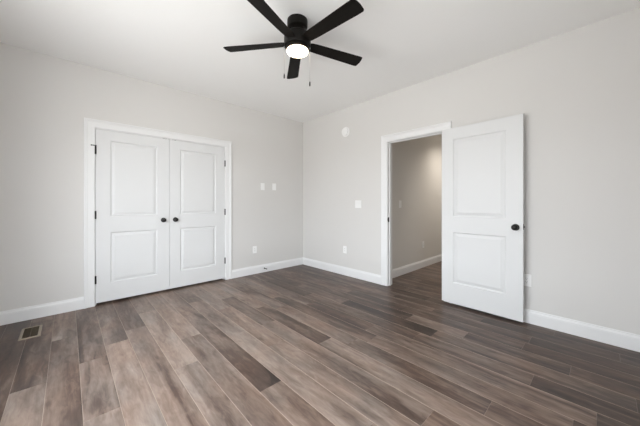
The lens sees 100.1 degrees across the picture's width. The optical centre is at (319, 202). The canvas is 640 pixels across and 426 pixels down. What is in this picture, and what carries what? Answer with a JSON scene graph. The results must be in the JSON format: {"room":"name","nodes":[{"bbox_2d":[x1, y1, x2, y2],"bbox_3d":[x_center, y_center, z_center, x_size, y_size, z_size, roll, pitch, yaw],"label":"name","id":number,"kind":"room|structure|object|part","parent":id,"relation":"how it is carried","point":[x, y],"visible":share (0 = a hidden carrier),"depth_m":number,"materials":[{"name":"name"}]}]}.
{"room":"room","nodes":[
{"label":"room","id":0,"kind":"room"},
{"bbox_2d":[0,42,302,311],"bbox_3d":[-1.813,-0.187,3.912,4.190,2.754,0.120,0,0,-43],"label":"wall","id":1,"kind":"structure","parent":0,"point":[45,100],"depth_m":2.98,"materials":[{"name":"paint"}]},
{"bbox_2d":[91,129,168,302],"bbox_3d":[-2.321,0.150,3.335,0.810,2.023,0.096,0,0,-43],"label":"door","id":2,"kind":"structure","parent":1,"relation":"in","point":[132,170],"depth_m":3.32,"materials":[{"name":"white paint"}]},
{"bbox_2d":[0,257,302,325],"bbox_3d":[-1.767,1.124,3.863,3.950,0.132,0.016,0,0,-43],"label":"baseboard","id":3,"kind":"structure","parent":1,"relation":"attached to","point":[42,310],"depth_m":2.90,"materials":[{"name":"white paint"}]},
{"bbox_2d":[84,117,231,308],"bbox_3d":[-2.066,0.114,3.658,1.741,2.152,0.144,0,0,-43],"label":"door frame","id":4,"kind":"structure","parent":1,"relation":"attached to","point":[90,125],"depth_m":3.08,"materials":[{"name":"white paint"}]},
{"bbox_2d":[169,140,225,288],"bbox_3d":[-1.741,0.150,3.881,0.776,2.023,0.096,0,0,-43],"label":"door","id":5,"kind":"structure","parent":1,"relation":"in","point":[197,211],"depth_m":3.85,"materials":[{"name":"white paint"}]},
{"bbox_2d":[0,261,639,425],"bbox_3d":[0.705,1.205,3.545,7.355,0.030,5.527,0,0,-43],"label":"floor","id":6,"kind":"structure","parent":0,"point":[299,345],"depth_m":2.01,"materials":[{"name":"brown wood"}]},
{"bbox_2d":[18,325,42,340],"bbox_3d":[-2.655,1.187,2.462,0.136,0.006,0.296,0,0,-43],"label":"floor vent","id":7,"kind":"object","parent":6,"relation":"in","point":[26,333],"visible":1,"depth_m":2.45,"materials":[{"name":"brown metal"}]},
{"bbox_2d":[0,0,639,122],"bbox_3d":[-0.204,-1.613,2.202,4.190,0.100,4.817,0,0,-43],"label":"ceiling","id":8,"kind":"structure","parent":0,"point":[176,44],"depth_m":2.52,"materials":[{"name":"paint"}]},
{"bbox_2d":[223,0,363,85],"bbox_3d":[-0.158,-1.284,2.274,1.263,0.559,1.225,0,0,-43],"label":"ceiling fan","id":9,"kind":"object","parent":8,"relation":"hanging from","point":[297,43],"visible":1,"depth_m":2.21,"materials":[{"name":"black metal"}]},
{"bbox_3d":[-0.569,-1.368,2.353,0.550,0.032,0.123,0,0,8],"label":"blade","id":10,"kind":"part","parent":9,"relation":"part of","materials":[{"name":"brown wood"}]},
{"bbox_3d":[-0.362,-1.368,1.957,0.123,0.032,0.550,0,0,26],"label":"blade","id":11,"kind":"part","parent":9,"relation":"part of","materials":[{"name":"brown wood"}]},
{"bbox_3d":[-0.257,-1.368,2.673,0.123,0.032,0.550,0,0,-10],"label":"blade","id":12,"kind":"part","parent":9,"relation":"part of","materials":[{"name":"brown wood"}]},
{"bbox_3d":[-0.193,-1.294,2.298,0.184,0.026,0.184,0,0,-43],"label":"lamp shade","id":13,"kind":"part","parent":9,"relation":"part of","materials":[{"name":"white glass"}]},
{"bbox_3d":[0.079,-1.368,2.033,0.550,0.032,0.123,0,0,44],"label":"blade","id":14,"kind":"part","parent":9,"relation":"part of","materials":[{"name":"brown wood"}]},
{"bbox_3d":[0.143,-1.368,2.474,0.550,0.032,0.123,0,0,-28],"label":"blade","id":15,"kind":"part","parent":9,"relation":"part of","materials":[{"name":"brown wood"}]},
{"bbox_2d":[392,134,441,269],"bbox_3d":[2.044,-0.187,5.179,3.165,2.754,0.120,0,0,-43],"label":"wall","id":16,"kind":"structure","parent":0,"point":[416,163],"depth_m":4.80,"materials":[{"name":"paint"}]},
{"bbox_2d":[392,254,441,277],"bbox_3d":[2.534,1.124,4.589,3.020,0.132,1.412,0,0,-43],"label":"baseboard","id":17,"kind":"structure","parent":16,"relation":"attached to","point":[405,269],"depth_m":4.74,"materials":[{"name":"white paint"}]},
{"bbox_2d":[303,8,639,334],"bbox_3d":[1.319,-0.187,3.553,0.120,2.754,4.697,0,0,-43],"label":"wall","id":18,"kind":"structure","parent":0,"point":[577,92],"depth_m":2.54,"materials":[{"name":"paint"}]},
{"bbox_2d":[342,127,349,136],"bbox_3d":[0.410,-1.168,4.398,0.045,0.160,0.160,0,0,-43],"label":"smoke detector","id":19,"kind":"object","parent":18,"relation":"attached to","point":[345,131],"visible":1,"depth_m":4.37,"materials":[{"name":"white plastic"}]},
{"bbox_2d":[355,200,360,207],"bbox_3d":[0.599,0.020,4.220,0.013,0.120,0.120,0,0,-43],"label":"light switch","id":20,"kind":"object","parent":18,"relation":"attached to","point":[357,202],"visible":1,"depth_m":4.22,"materials":[{"name":"white plastic"}]},
{"bbox_2d":[381,121,451,302],"bbox_3d":[1.281,0.110,3.593,0.168,2.161,0.981,0,0,-43],"label":"door frame","id":21,"kind":"structure","parent":18,"relation":"attached to","point":[386,140],"depth_m":3.85,"materials":[{"name":"white paint"}]},
{"bbox_2d":[303,257,639,351],"bbox_3d":[1.234,1.124,3.544,0.016,0.132,4.561,0,0,-43],"label":"baseboard","id":22,"kind":"structure","parent":18,"relation":"attached to","point":[622,339],"depth_m":2.46,"materials":[{"name":"white paint"}]},
{"bbox_2d":[442,114,524,321],"bbox_3d":[1.734,0.147,2.929,0.158,2.038,0.818,0,0,-41],"label":"door","id":23,"kind":"structure","parent":18,"relation":"in","point":[483,226],"depth_m":2.87,"materials":[{"name":"white paint"}]},
{"bbox_3d":[1.918,0.241,2.640,0.062,0.066,0.066,0,0,-41],"label":"knob","id":24,"kind":"part","parent":23,"relation":"part of","materials":[{"name":"black metal"}]},
{"bbox_2d":[524,274,530,286],"bbox_3d":[2.060,0.770,2.672,0.008,0.120,0.074,0,0,-43],"label":"wall outlet","id":25,"kind":"object","parent":18,"relation":"attached to","point":[527,278],"visible":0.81,"depth_m":2.66,"materials":[{"name":"white plastic"}]},
{"bbox_2d":[524,277,528,283],"bbox_3d":[2.058,0.770,2.671,0.003,0.066,0.033,0,0,-43],"label":"socket","id":26,"kind":"object","parent":25,"relation":"attached to","point":[526,279],"depth_m":2.67,"materials":[{"name":"grey plastic"}]}
]}

